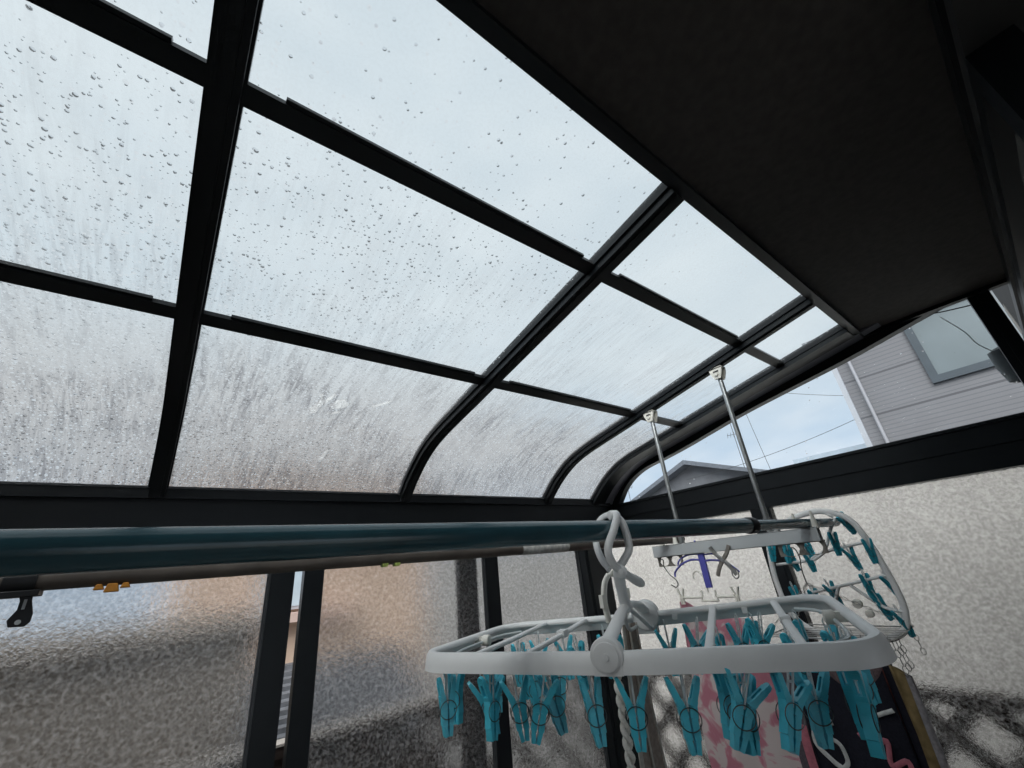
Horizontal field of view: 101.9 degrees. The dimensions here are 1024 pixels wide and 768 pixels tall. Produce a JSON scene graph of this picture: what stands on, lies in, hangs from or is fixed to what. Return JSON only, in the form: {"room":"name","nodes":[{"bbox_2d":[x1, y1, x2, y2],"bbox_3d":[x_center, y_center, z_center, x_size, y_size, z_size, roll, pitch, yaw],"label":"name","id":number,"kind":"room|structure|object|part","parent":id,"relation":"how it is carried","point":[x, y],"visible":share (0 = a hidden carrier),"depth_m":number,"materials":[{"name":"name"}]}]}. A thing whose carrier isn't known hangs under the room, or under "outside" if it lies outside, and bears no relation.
{"room":"sunroom","nodes":[
{"label":"sunroom","id":0,"kind":"room"},
{"bbox_2d":[475,0,1005,329],"bbox_3d":[0.007,-0.582,0.374,3.476,0.038,0.372,13,-30,-36],"label":"ceiling","id":1,"kind":"structure","parent":0,"point":[831,133],"depth_m":0.72,"materials":[{"name":"black"}]},
{"bbox_2d":[781,667,920,767],"bbox_3d":[0.798,1.001,0.868,0.067,0.746,0.241,13,-30,-36],"label":"shirt","id":2,"kind":"object","parent":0,"point":[849,751],"visible":0.43,"depth_m":0.93,"materials":[{"name":"black fabric"}]},
{"bbox_3d":[0.724,1.042,0.924,0.007,0.732,0.043,11,-29,-33],"label":"panel","id":3,"kind":"part","parent":2,"relation":"part of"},
{"bbox_2d":[802,724,818,767],"bbox_3d":[0.705,0.886,0.974,0.002,0.141,0.022,13,-30,-36],"label":"print","id":4,"kind":"object","parent":2,"relation":"attached to","point":[810,749],"depth_m":0.98},
{"bbox_2d":[812,719,842,767],"bbox_3d":[0.738,0.856,0.939,0.002,0.162,0.081,13,-30,-36],"label":"print","id":5,"kind":"object","parent":2,"relation":"attached to","point":[822,758],"depth_m":0.96},
{"bbox_2d":[833,738,849,767],"bbox_3d":[0.741,0.837,0.941,0.002,0.063,0.036,13,-30,-36],"label":"print","id":6,"kind":"object","parent":2,"relation":"attached to","point":[841,752],"depth_m":0.94},
{"bbox_2d":[857,733,913,767],"bbox_3d":[0.795,0.788,0.882,0.002,0.095,0.083,13,-30,-36],"label":"print","id":7,"kind":"object","parent":2,"relation":"attached to","point":[899,751],"depth_m":0.88},
{"bbox_2d":[877,708,894,717],"bbox_3d":[0.793,0.718,0.907,0.002,0.025,0.074,13,-30,-36],"label":"print","id":8,"kind":"object","parent":2,"relation":"on","point":[882,712],"depth_m":0.90},
{"bbox_3d":[0.828,0.999,0.869,0.019,0.746,0.198,13,-30,-36],"label":"panel","id":9,"kind":"part","parent":2,"relation":"part of","materials":[{"name":"black fabric"}]},
{"bbox_2d":[943,0,1023,333],"bbox_3d":[1.127,-0.088,-0.728,4.300,2.550,2.150,13,-30,-36],"label":"wall","id":10,"kind":"structure","parent":0,"point":[973,23],"depth_m":0.56,"materials":[{"name":"black"}]},
{"bbox_2d":[436,0,1007,337],"bbox_3d":[0.007,-0.589,0.387,3.488,0.085,0.386,13,-30,-36],"label":"trim","id":11,"kind":"structure","parent":10,"relation":"attached to","point":[471,13],"depth_m":0.71,"materials":[{"name":"black metal"}]},
{"bbox_2d":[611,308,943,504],"bbox_3d":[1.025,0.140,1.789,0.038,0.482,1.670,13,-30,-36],"label":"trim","id":12,"kind":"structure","parent":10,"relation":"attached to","point":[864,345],"depth_m":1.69,"materials":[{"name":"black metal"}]},
{"bbox_2d":[611,412,1023,519],"bbox_3d":[1.029,0.444,1.720,0.080,0.138,1.820,13,-30,-36],"label":"horizontal frame beam","id":13,"kind":"structure","parent":10,"relation":"attached to","point":[997,443],"depth_m":1.45,"materials":[{"name":"black metal"}]},
{"bbox_2d":[639,328,1017,496],"bbox_3d":[1.050,0.186,1.785,0.004,0.450,1.570,13,-30,-36],"label":"window","id":14,"kind":"structure","parent":10,"relation":"in","point":[908,328],"depth_m":1.50,"materials":[{"name":"clear glass"}]},
{"bbox_2d":[771,465,1023,767],"bbox_3d":[1.352,1.094,1.058,0.004,1.670,0.795,13,-30,-36],"label":"window","id":15,"kind":"structure","parent":10,"relation":"in","point":[953,547],"depth_m":1.23,"materials":[{"name":"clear glass"}]},
{"bbox_2d":[927,0,1023,338],"bbox_3d":[1.302,-0.343,1.100,1.980,0.030,0.007,13,-30,-36],"label":"trim","id":16,"kind":"structure","parent":10,"relation":"attached to","point":[937,9],"depth_m":0.73,"materials":[{"name":"black metal"}]},
{"bbox_2d":[935,305,1020,382],"bbox_3d":[1.495,-0.129,1.333,0.125,0.287,0.107,2,-25,-17],"label":"cable cover","id":17,"kind":"object","parent":10,"relation":"attached to","point":[997,358],"visible":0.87,"depth_m":1.30,"materials":[{"name":"grey paint"}]},
{"bbox_2d":[965,24,1023,303],"bbox_3d":[1.444,0.685,0.626,1.735,2.200,0.048,13,-30,-36],"label":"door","id":18,"kind":"structure","parent":10,"relation":"in","point":[995,68],"depth_m":0.63,"materials":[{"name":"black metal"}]},
{"bbox_3d":[1.440,0.668,0.624,1.610,2.130,0.006,13,-30,-36],"label":"pane","id":19,"kind":"part","parent":18,"relation":"part of","materials":[{"name":"grey glass"}]},
{"bbox_2d":[967,291,1023,385],"bbox_3d":[1.587,0.724,0.866,0.074,2.300,0.049,13,-30,-36],"label":"trim","id":20,"kind":"structure","parent":10,"relation":"attached to","point":[1000,328],"depth_m":1.25,"materials":[{"name":"black metal"}]},
{"bbox_3d":[0.699,1.461,-0.631,4.300,0.100,3.980,13,-30,-36],"label":"floor","id":21,"kind":"structure","parent":0,"visible":0},
{"bbox_2d":[578,549,639,767],"bbox_3d":[0.473,1.568,1.748,0.163,1.702,0.075,13,-30,-36],"label":"trim","id":22,"kind":"structure","parent":21,"relation":"on","point":[593,572],"depth_m":1.87,"materials":[{"name":"black metal"}]},
{"bbox_2d":[0,484,612,528],"bbox_3d":[-0.834,0.432,1.250,3.500,0.200,0.112,13,-30,-36],"label":"beam","id":23,"kind":"structure","parent":22,"relation":"on","point":[21,506],"depth_m":1.25,"materials":[{"name":"black metal"}]},
{"bbox_2d":[0,481,591,499],"bbox_3d":[-0.893,0.304,1.199,3.300,0.006,0.022,13,-30,-36],"label":"trim","id":24,"kind":"structure","parent":23,"relation":"on","point":[1,482],"depth_m":1.25,"materials":[{"name":"black metal"}]},
{"bbox_2d":[0,281,172,485],"bbox_3d":[-1.097,0.008,0.774,0.695,0.234,0.588,13,-30,-36],"label":"window","id":25,"kind":"structure","parent":24,"relation":"in","point":[79,415],"depth_m":0.94,"materials":[{"name":"clear glass"}]},
{"bbox_2d":[0,0,206,318],"bbox_3d":[-0.793,-0.332,0.469,0.695,0.108,0.492,13,-30,-36],"label":"window","id":26,"kind":"structure","parent":25,"relation":"attached to","point":[27,7],"depth_m":0.56,"materials":[{"name":"clear glass"}]},
{"bbox_2d":[110,0,210,42],"bbox_3d":[-0.486,-0.634,0.147,0.695,0.121,0.593,13,-30,-36],"label":"window","id":27,"kind":"structure","parent":26,"relation":"in","point":[182,24],"depth_m":0.49,"materials":[{"name":"clear glass"}]},
{"bbox_2d":[147,0,263,497],"bbox_3d":[-0.612,-0.107,0.775,0.044,0.403,1.284,13,-30,-36],"label":"roof beam","id":28,"kind":"structure","parent":24,"relation":"on","point":[235,24],"depth_m":0.63,"materials":[{"name":"black metal"}]},
{"bbox_2d":[169,325,471,492],"bbox_3d":[-0.527,0.140,1.196,0.683,0.234,0.588,13,-30,-36],"label":"window","id":29,"kind":"structure","parent":24,"relation":"in","point":[241,428],"depth_m":1.20,"materials":[{"name":"clear glass"}]},
{"bbox_2d":[201,81,592,384],"bbox_3d":[-0.223,-0.201,0.890,0.683,0.108,0.492,13,-30,-36],"label":"window","id":30,"kind":"structure","parent":29,"relation":"attached to","point":[254,149],"depth_m":0.78,"materials":[{"name":"clear glass"}]},
{"bbox_2d":[256,1,658,250],"bbox_3d":[0.084,-0.502,0.569,0.683,0.121,0.593,13,-30,-36],"label":"window","id":31,"kind":"structure","parent":30,"relation":"in","point":[369,7],"depth_m":0.62,"materials":[{"name":"clear glass"}]},
{"bbox_2d":[413,389,624,497],"bbox_3d":[0.041,0.271,1.616,0.685,0.234,0.588,13,-30,-36],"label":"window","id":32,"kind":"structure","parent":24,"relation":"in","point":[492,453],"depth_m":1.64,"materials":[{"name":"clear glass"}]},
{"bbox_2d":[495,272,741,416],"bbox_3d":[0.345,-0.070,1.311,0.685,0.108,0.492,13,-30,-36],"label":"window","id":33,"kind":"structure","parent":32,"relation":"attached to","point":[610,293],"depth_m":1.27,"materials":[{"name":"clear glass"}]},
{"bbox_2d":[617,217,801,333],"bbox_3d":[0.653,-0.371,0.989,0.685,0.121,0.593,13,-30,-36],"label":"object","id":34,"kind":"structure","parent":33,"relation":"in","point":[673,217],"depth_m":1.08,"materials":[{"name":"clear glass"}]},
{"bbox_2d":[398,182,683,501],"bbox_3d":[-0.045,0.024,1.194,0.047,0.403,1.284,13,-30,-36],"label":"trim","id":35,"kind":"structure","parent":24,"relation":"on","point":[658,206],"depth_m":1.03,"materials":[{"name":"black metal"}]},
{"bbox_2d":[554,421,671,498],"bbox_3d":[0.459,0.367,1.925,0.302,0.234,0.588,13,-30,-36],"label":"window","id":36,"kind":"structure","parent":24,"relation":"in","point":[582,481],"depth_m":2.00,"materials":[{"name":"clear glass"}]},
{"bbox_2d":[642,346,783,427],"bbox_3d":[0.762,0.029,1.621,0.302,0.107,0.487,13,-30,-36],"label":"window","id":37,"kind":"structure","parent":36,"relation":"attached to","point":[748,356],"depth_m":1.55,"materials":[{"name":"clear glass"}]},
{"bbox_2d":[761,306,833,359],"bbox_3d":[1.071,-0.275,1.298,0.302,0.121,0.593,13,-30,-36],"label":"window","id":38,"kind":"structure","parent":37,"relation":"in","point":[815,306],"depth_m":1.44,"materials":[{"name":"clear glass"}]},
{"bbox_2d":[543,295,814,504],"bbox_3d":[0.524,0.155,1.615,0.047,0.403,1.284,13,-30,-36],"label":"trim","id":39,"kind":"structure","parent":24,"relation":"on","point":[800,305],"depth_m":1.49,"materials":[{"name":"black metal"}]},
{"bbox_2d":[643,365,828,566],"bbox_3d":[0.650,0.276,1.409,0.042,0.607,0.534,13,-30,-36],"label":"hanger","id":40,"kind":"object","parent":39,"relation":"hanging from","point":[801,536],"visible":0.95,"depth_m":1.31,"materials":[{"name":"metal"}]},
{"bbox_2d":[0,537,684,590],"bbox_3d":[-0.500,0.306,0.688,2.825,0.031,0.031,13,-30,-36],"label":"pole","id":41,"kind":"object","parent":40,"relation":"on","point":[89,579],"visible":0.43,"depth_m":0.74,"materials":[{"name":"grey metal"}]},
{"bbox_2d":[0,575,43,627],"bbox_3d":[-0.664,0.286,0.557,0.042,0.073,0.033,13,-30,-36],"label":"clip","id":42,"kind":"object","parent":41,"relation":"attached to","point":[22,587],"visible":0.83,"depth_m":0.55,"materials":[{"name":"black plastic"}]},
{"bbox_2d":[93,582,129,592],"bbox_3d":[-0.588,0.299,0.610,0.040,0.012,0.016,13,-30,-36],"label":"clip","id":43,"kind":"object","parent":41,"relation":"attached to","point":[111,587],"visible":1,"depth_m":0.60,"materials":[{"name":"orange plastic"}]},
{"bbox_2d":[380,562,400,566],"bbox_3d":[-0.252,0.375,0.859,0.038,0.006,0.016,13,-30,-36],"label":"clip","id":44,"kind":"object","parent":41,"relation":"attached to","point":[398,563],"visible":1,"depth_m":0.85,"materials":[{"name":"plastic"}]},
{"bbox_2d":[0,517,839,577],"bbox_3d":[-0.169,0.161,0.426,2.990,0.036,0.036,13,-30,-36],"label":"pole","id":45,"kind":"object","parent":40,"relation":"on","point":[50,551],"visible":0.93,"depth_m":0.38,"materials":[{"name":"teal metal"}]},
{"bbox_2d":[425,510,896,759],"bbox_3d":[0.172,0.331,0.632,0.581,0.267,0.329,-16,-26,21],"label":"hanger","id":46,"kind":"object","parent":45,"relation":"hanging from","point":[852,658],"visible":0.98,"depth_m":0.49,"materials":[{"name":"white plastic"}]},
{"bbox_3d":[-0.050,0.449,0.727,0.026,0.017,0.017,-16,-26,21],"label":"slide knob","id":47,"kind":"part","parent":46,"relation":"part of","materials":[{"name":"beige plastic"}]},
{"bbox_3d":[-0.042,0.437,0.700,0.040,0.006,0.213,-15,-26,20],"label":"rail","id":48,"kind":"part","parent":46,"relation":"part of","materials":[{"name":"white plastic"}]},
{"bbox_2d":[598,570,630,624],"bbox_3d":[0.180,0.372,0.725,0.075,0.088,0.008,13,-30,-36],"label":"ring","id":49,"kind":"object","parent":46,"relation":"hanging from","point":[603,601],"visible":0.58,"depth_m":0.71,"materials":[{"name":"white plastic"}]},
{"bbox_3d":[0.165,0.263,0.646,0.047,0.129,0.033,8,-28,-27],"label":"hook arm","id":50,"kind":"part","parent":46,"relation":"part of","materials":[{"name":"white plastic"}]},
{"bbox_2d":[613,676,635,767],"bbox_3d":[0.185,0.676,0.550,0.026,0.585,0.016,13,-30,-36],"label":"cord","id":51,"kind":"object","parent":46,"relation":"hanging from","point":[627,742],"visible":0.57,"depth_m":0.62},
{"bbox_3d":[0.166,0.313,0.624,0.018,0.056,0.045,-12,-25,13],"label":"hook stem","id":52,"kind":"part","parent":46,"relation":"part of","materials":[{"name":"white plastic"}]},
{"bbox_3d":[0.162,0.254,0.644,0.074,0.117,0.032,12,-30,-35],"label":"hook arm","id":53,"kind":"part","parent":46,"relation":"part of","materials":[{"name":"white plastic"}]},
{"bbox_3d":[0.174,0.349,0.624,0.020,0.039,0.279,-16,-26,21],"label":"arm","id":54,"kind":"part","parent":46,"relation":"part of","materials":[{"name":"white plastic"}]},
{"bbox_2d":[622,622,666,767],"bbox_3d":[0.236,0.730,0.570,0.066,0.700,0.018,13,-30,-36],"label":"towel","id":55,"kind":"object","parent":46,"relation":"hanging from","point":[654,757],"visible":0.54,"depth_m":0.67,"materials":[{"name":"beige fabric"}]},
{"bbox_3d":[0.176,0.368,0.616,0.571,0.045,0.305,-16,-26,21],"label":"frame","id":56,"kind":"part","parent":46,"relation":"part of","materials":[{"name":"white plastic"}]},
{"bbox_3d":[0.393,0.305,0.528,0.042,0.017,0.213,-16,-26,21],"label":"rail","id":57,"kind":"part","parent":46,"relation":"part of","materials":[{"name":"white plastic"}]},
{"bbox_3d":[0.421,0.303,0.541,0.026,0.017,0.017,-16,-26,21],"label":"slide knob","id":58,"kind":"part","parent":46,"relation":"part of","materials":[{"name":"beige plastic"}]},
{"bbox_2d":[766,508,916,642],"bbox_3d":[0.952,0.569,1.255,0.058,0.365,0.317,15,-31,-38],"label":"hanger","id":59,"kind":"object","parent":45,"relation":"hanging from","point":[851,525],"visible":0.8,"depth_m":1.21,"materials":[{"name":"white plastic"}]},
{"bbox_3d":[0.992,0.633,1.172,0.016,0.047,0.042,13,-30,-36],"label":"slide knob","id":60,"kind":"part","parent":59,"relation":"part of","materials":[{"name":"beige plastic"}]},
{"bbox_3d":[0.560,0.339,1.511,0.019,0.451,0.019,13,-30,-36],"label":"rod","id":61,"kind":"part","parent":40,"relation":"part of","materials":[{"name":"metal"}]},
{"bbox_2d":[660,559,678,587],"bbox_3d":[0.543,0.656,1.440,0.004,0.094,0.057,13,-30,-36],"label":"s-hook","id":62,"kind":"object","parent":40,"relation":"hanging from","point":[660,559],"visible":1,"depth_m":1.43,"materials":[{"name":"metal"}]},
{"bbox_3d":[0.551,0.615,1.443,0.012,0.034,0.096,13,-30,-36],"label":"hole plate","id":63,"kind":"part","parent":40,"relation":"part of","materials":[{"name":"grey plastic"}]},
{"bbox_2d":[674,540,739,587],"bbox_3d":[0.618,0.585,1.353,0.020,0.143,0.227,13,-30,-36],"label":"hanger","id":64,"kind":"object","parent":40,"relation":"hanging from","point":[702,560],"visible":0.92,"depth_m":1.35,"materials":[{"name":"plastic"}]},
{"bbox_3d":[0.625,0.602,1.346,0.010,0.105,0.020,13,-30,-36],"label":"post","id":65,"kind":"part","parent":64,"relation":"part of","materials":[{"name":"plastic"}]},
{"bbox_2d":[676,570,740,604],"bbox_3d":[0.622,0.652,1.334,0.010,0.100,0.214,13,-30,-36],"label":"hanger","id":66,"kind":"object","parent":64,"relation":"hanging from","point":[682,597],"visible":0.99,"depth_m":1.33,"materials":[{"name":"beige plastic"}]},
{"bbox_2d":[680,601,801,767],"bbox_3d":[0.679,1.086,1.159,0.045,0.854,0.276,14,-31,-37],"label":"hanging clothes","id":67,"kind":"object","parent":66,"relation":"hanging from","point":[721,754],"visible":0.38,"depth_m":1.21,"materials":[{"name":"pink fabric"}]},
{"bbox_2d":[708,544,739,578],"bbox_3d":[0.658,0.553,1.288,0.012,0.099,0.075,13,-30,-36],"label":"clip","id":68,"kind":"object","parent":40,"relation":"hanging from","point":[722,559],"visible":1,"depth_m":1.29,"materials":[{"name":"plastic"}]},
{"bbox_3d":[0.657,0.550,1.292,0.009,0.090,0.072,13,-30,-36],"label":"clip arm","id":69,"kind":"part","parent":68,"relation":"part of","materials":[{"name":"grey plastic"}]},
{"bbox_3d":[0.674,0.506,1.310,0.022,0.037,0.529,13,-30,-36],"label":"arm","id":70,"kind":"part","parent":40,"relation":"part of","materials":[{"name":"grey paint"}]},
{"bbox_3d":[0.734,0.202,1.319,0.019,0.508,0.019,13,-30,-36],"label":"rod","id":71,"kind":"part","parent":40,"relation":"part of","materials":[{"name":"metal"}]},
{"bbox_3d":[0.804,0.456,1.150,0.012,0.039,0.120,13,-30,-36],"label":"hole plate","id":72,"kind":"part","parent":40,"relation":"part of","materials":[{"name":"grey plastic"}]},
{"bbox_2d":[772,547,926,673],"bbox_3d":[0.892,0.613,1.180,0.241,0.290,0.304,13,-30,-36],"label":"hanger","id":73,"kind":"object","parent":40,"relation":"hanging from","point":[806,584],"visible":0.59,"depth_m":1.12,"materials":[{"name":"plastic"}]},
{"bbox_3d":[0.901,0.686,1.150,0.223,0.004,0.292,13,-30,-36],"label":"frame","id":74,"kind":"part","parent":73,"relation":"part of","materials":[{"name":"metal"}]},
{"bbox_3d":[0.856,0.578,1.062,0.006,0.131,0.143,12,-30,-34],"label":"chain","id":75,"kind":"part","parent":73,"relation":"part of","materials":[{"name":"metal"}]},
{"bbox_3d":[0.943,0.598,1.126,0.260,0.131,0.007,-3,-24,-6],"label":"chain","id":76,"kind":"part","parent":73,"relation":"part of","materials":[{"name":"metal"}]},
{"bbox_2d":[882,664,949,767],"bbox_3d":[0.874,0.949,0.761,0.023,0.738,0.058,5,-26,-23],"label":"folded towel","id":77,"kind":"object","parent":73,"relation":"hanging from","point":[928,750],"visible":0.96,"depth_m":0.87,"materials":[{"name":"fabric"}]},
{"bbox_2d":[591,323,880,504],"bbox_3d":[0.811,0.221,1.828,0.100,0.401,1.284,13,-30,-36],"label":"trim","id":78,"kind":"structure","parent":23,"relation":"on","point":[826,342],"depth_m":1.71,"materials":[{"name":"black metal"}]},
{"bbox_2d":[750,507,816,641],"bbox_3d":[1.096,1.296,1.334,0.045,1.739,0.075,13,-30,-36],"label":"trim","id":79,"kind":"structure","parent":21,"relation":"on","point":[785,575],"depth_m":1.58,"materials":[{"name":"black metal"}]},
{"bbox_3d":[-0.680,2.054,0.534,3.500,0.040,0.150,13,-30,-36],"label":"trim","id":80,"kind":"structure","parent":21,"relation":"on","visible":0},
{"bbox_2d":[0,572,294,767],"bbox_3d":[-1.337,1.118,0.409,1.872,1.680,0.030,13,-30,-36],"label":"window","id":81,"kind":"structure","parent":80,"relation":"in","point":[182,673],"depth_m":1.02,"materials":[{"name":"grey glass"}]},
{"bbox_3d":[-1.337,1.118,0.409,1.872,1.680,0.030,13,-30,-36],"label":"sash frame","id":82,"kind":"part","parent":81,"relation":"part of","materials":[{"name":"black metal"}]},
{"bbox_2d":[282,557,512,767],"bbox_3d":[-0.286,1.361,1.187,0.734,1.680,0.030,13,-30,-36],"label":"window","id":83,"kind":"structure","parent":80,"relation":"in","point":[362,694],"depth_m":1.34,"materials":[{"name":"grey glass"}]},
{"bbox_2d":[497,551,610,767],"bbox_3d":[0.188,1.488,1.577,0.535,1.680,0.030,13,-30,-36],"label":"window","id":84,"kind":"structure","parent":80,"relation":"in","point":[547,586],"depth_m":1.75,"materials":[{"name":"glass"}]},
{"bbox_3d":[0.188,1.488,1.577,0.535,1.680,0.030,13,-30,-36],"label":"sash frame","id":85,"kind":"part","parent":84,"relation":"part of","materials":[{"name":"black metal"}]},
{"label":"outside","id":86,"kind":"structure","parent":0,"visible":0},
{"bbox_3d":[-4.826,9.464,12.127,70.000,0.100,90.000,13,-30,-36],"label":"ground","id":87,"kind":"structure","parent":86,"visible":0},
{"bbox_2d":[274,738,284,767],"bbox_3d":[-0.914,2.487,0.904,3.960,2.603,0.070,13,-30,-36],"label":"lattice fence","id":88,"kind":"object","parent":87,"relation":"on","point":[279,752],"visible":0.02,"depth_m":1.53,"materials":[{"name":"brown wood"}]},
{"bbox_3d":[-1.438,2.338,0.525,2.594,2.460,0.020,13,-30,-36],"label":"board panel","id":89,"kind":"part","parent":88,"relation":"part of","materials":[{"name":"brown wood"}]},
{"bbox_3d":[-1.034,1.330,1.428,3.960,0.035,0.060,13,-30,-36],"label":"rail","id":90,"kind":"part","parent":88,"relation":"part of","materials":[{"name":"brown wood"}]},
{"bbox_2d":[277,571,301,739],"bbox_3d":[-2.931,3.356,5.183,2.750,4.920,5.050,13,-30,-36],"label":"house","id":91,"kind":"structure","parent":87,"relation":"on","point":[282,724],"depth_m":3.90,"materials":[{"name":"stone"}]},
{"bbox_2d":[631,460,764,500],"bbox_3d":[8.014,5.426,13.129,6.800,5.630,5.400,13,-30,-36],"label":"gabled house","id":92,"kind":"structure","parent":87,"relation":"on","point":[684,470],"depth_m":12.33,"materials":[{"name":"grey"}]},
{"bbox_2d":[728,423,744,466],"bbox_3d":[7.298,1.927,13.479,0.110,1.600,0.441,13,-30,-36],"label":"tv aerial","id":93,"kind":"object","parent":92,"relation":"on","point":[730,423],"visible":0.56,"depth_m":13.52,"materials":[{"name":"metal"}]},
{"bbox_2d":[793,443,866,463],"bbox_3d":[7.327,3.243,7.040,3.400,4.720,2.050,13,-30,-36],"label":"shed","id":94,"kind":"object","parent":87,"relation":"on","point":[860,446],"visible":0.08,"depth_m":7.20,"materials":[{"name":"white"}]},
{"bbox_2d":[802,290,1023,446],"bbox_3d":[7.386,0.774,2.429,6.000,5.400,6.850,13,-30,-36],"label":"house","id":95,"kind":"structure","parent":87,"relation":"on","point":[937,388],"depth_m":3.27,"materials":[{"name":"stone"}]},
{"bbox_2d":[686,420,852,479],"bbox_3d":[5.136,1.194,8.078,0.008,0.468,4.001,13,-30,-36],"label":"overhead cable","id":96,"kind":"object","parent":95,"relation":"attached to","point":[852,420],"visible":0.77,"depth_m":8.02,"materials":[{"name":"metal"}]},
{"bbox_3d":[3.136,1.785,2.908,0.050,4.760,0.040,13,-30,-36],"label":"corner trim","id":97,"kind":"part","parent":95,"relation":"part of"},
{"bbox_3d":[1.171,2.047,1.002,0.050,0.090,1.740,13,-30,-36],"label":"trim","id":98,"kind":"structure","parent":0,"visible":0},
{"bbox_2d":[611,511,788,767],"bbox_3d":[0.824,1.425,1.669,0.004,1.670,0.840,13,-30,-36],"label":"window","id":99,"kind":"structure","parent":98,"relation":"in","point":[754,582],"depth_m":1.83,"materials":[{"name":"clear glass"}]}
]}

